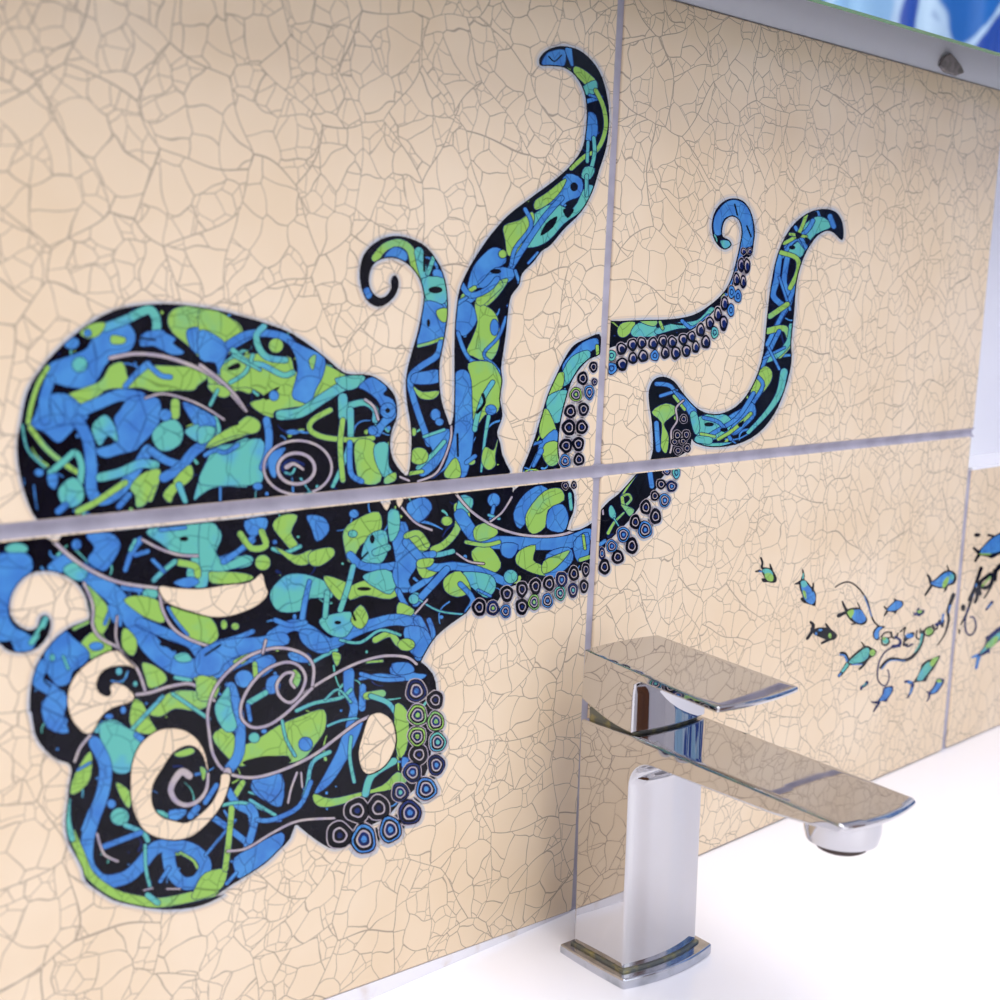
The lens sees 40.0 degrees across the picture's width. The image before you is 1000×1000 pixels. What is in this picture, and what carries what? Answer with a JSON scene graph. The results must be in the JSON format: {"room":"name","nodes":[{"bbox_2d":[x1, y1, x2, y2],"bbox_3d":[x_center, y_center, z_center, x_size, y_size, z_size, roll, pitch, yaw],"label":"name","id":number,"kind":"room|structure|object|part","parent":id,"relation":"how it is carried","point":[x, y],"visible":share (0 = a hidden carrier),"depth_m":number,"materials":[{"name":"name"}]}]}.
{"room":"bathroom","nodes":[
{"label":"bathroom","id":0,"kind":"room"},
{"bbox_2d":[674,0,999,455],"bbox_3d":[-0.134,-0.202,0.459,2.800,2.600,0.119,-7,13,-44],"label":"wall","id":1,"kind":"structure","parent":0,"point":[805,18],"depth_m":0.73,"materials":[{"name":"white paint"}]},
{"bbox_2d":[0,477,592,999],"bbox_3d":[-0.086,0.101,0.486,0.339,0.197,0.008,-7,13,-44],"label":"ceramic tile","id":2,"kind":"structure","parent":1,"relation":"attached to","point":[319,752],"depth_m":0.49,"materials":[{"name":"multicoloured ceramic"}]},
{"bbox_2d":[0,0,617,523],"bbox_3d":[-0.079,-0.098,0.455,0.339,0.196,0.008,-7,13,-44],"label":"ceramic tile","id":3,"kind":"structure","parent":1,"relation":"attached to","point":[250,249],"depth_m":0.46,"materials":[{"name":"beige ceramic"}]},
{"bbox_2d":[0,427,974,539],"bbox_3d":[0.039,-0.013,0.590,0.693,0.006,0.006,-7,13,-44],"label":"grout line","id":4,"kind":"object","parent":1,"relation":"attached to","point":[8,531],"depth_m":0.51,"materials":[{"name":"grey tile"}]},
{"bbox_2d":[570,0,970,910],"bbox_3d":[0.160,-0.026,0.713,0.350,0.398,0.008,-7,13,-44],"label":"grout lines","id":5,"kind":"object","parent":1,"relation":"attached to","point":[620,10],"depth_m":0.59,"materials":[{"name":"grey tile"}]},
{"bbox_2d":[587,437,970,854],"bbox_3d":[0.157,0.072,0.727,0.338,0.197,0.008,-7,13,-44],"label":"ceramic tile","id":6,"kind":"structure","parent":1,"relation":"attached to","point":[832,576],"depth_m":0.72,"materials":[{"name":"beige ceramic"}]},
{"bbox_2d":[598,469,680,576],"bbox_3d":[0.063,0.010,0.613,0.055,0.045,0.001,-7,13,-44],"label":"painting","id":7,"kind":"object","parent":6,"relation":"attached to","point":[639,513],"depth_m":0.61,"materials":[{"name":"multicoloured ceramic"}]},
{"bbox_2d":[601,0,999,464],"bbox_3d":[0.166,-0.126,0.696,0.340,0.196,0.008,-7,13,-44],"label":"ceramic tile","id":8,"kind":"structure","parent":1,"relation":"attached to","point":[802,229],"depth_m":0.66,"materials":[{"name":"beige ceramic"}]},
{"bbox_2d":[608,194,847,459],"bbox_3d":[0.111,-0.082,0.644,0.181,0.120,0.001,-7,13,-44],"label":"painting","id":9,"kind":"object","parent":8,"relation":"attached to","point":[728,313],"depth_m":0.64,"materials":[{"name":"multicoloured ceramic"}]},
{"bbox_2d":[808,0,999,55],"bbox_3d":[0.192,-0.488,0.609,0.920,0.555,0.051,-7,13,-44],"label":"wall mirror","id":10,"kind":"object","parent":1,"relation":"attached to","point":[975,24],"visible":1,"depth_m":0.64,"materials":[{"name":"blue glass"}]},
{"bbox_2d":[939,53,963,75],"bbox_3d":[0.246,-0.237,0.749,0.027,0.011,0.002,-7,13,-44],"label":"chip","id":11,"kind":"object","parent":1,"relation":"attached to","point":[948,64],"visible":1,"depth_m":0.75,"materials":[{"name":"grey"}]},
{"bbox_2d":[945,466,999,746],"bbox_3d":[0.401,0.054,0.970,0.338,0.177,0.008,-7,13,-44],"label":"ceramic tile","id":12,"kind":"structure","parent":1,"relation":"attached to","point":[974,702],"depth_m":0.87,"materials":[{"name":"beige ceramic"}]},
{"bbox_2d":[968,452,999,469],"bbox_3d":[0.579,-0.056,1.143,0.855,0.002,0.030,-7,13,-44],"label":"trim","id":13,"kind":"structure","parent":1,"relation":"attached to","point":[990,460],"depth_m":0.87,"materials":[{"name":"white ceramic"}]},
{"bbox_3d":[0.481,1.263,0.009,3.000,0.100,2.020,-7,13,-44],"label":"floor","id":14,"kind":"structure","parent":0,"visible":0},
{"bbox_3d":[0.209,0.671,0.572,1.500,0.870,0.428,-7,13,-44],"label":"vanity cabinet","id":15,"kind":"object","parent":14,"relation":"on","visible":0},
{"bbox_2d":[323,725,999,999],"bbox_3d":[0.228,0.218,0.499,1.600,0.048,0.469,-7,13,-44],"label":"sink","id":16,"kind":"object","parent":15,"relation":"on","point":[915,915],"depth_m":0.61,"materials":[{"name":"white ceramic"}]},
{"bbox_3d":[-0.091,0.190,0.501,0.336,0.018,0.008,-7,13,-44],"label":"sealant strip","id":17,"kind":"part","parent":16,"relation":"part of","materials":[{"name":"white plastic"}]},
{"bbox_2d":[560,635,915,988],"bbox_3d":[0.090,0.133,0.534,0.053,0.133,0.139,-6,11,-39],"label":"mixer tap","id":18,"kind":"object","parent":16,"relation":"on","point":[648,750],"visible":1,"depth_m":0.55,"materials":[{"name":"silver metal"}]},
{"bbox_3d":[0.059,0.190,0.581,0.053,0.005,0.042,-6,11,-39],"label":"plate","id":19,"kind":"part","parent":18,"relation":"part of","materials":[{"name":"silver metal"}]},
{"bbox_3d":[0.074,0.078,0.547,0.046,0.028,0.080,-6,11,-39],"label":"lever","id":20,"kind":"part","parent":18,"relation":"part of","materials":[{"name":"silver metal"}]},
{"bbox_3d":[0.091,0.145,0.535,0.043,0.099,0.135,-6,11,-39],"label":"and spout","id":21,"kind":"part","parent":18,"relation":"part of","materials":[{"name":"silver metal"}]}
]}

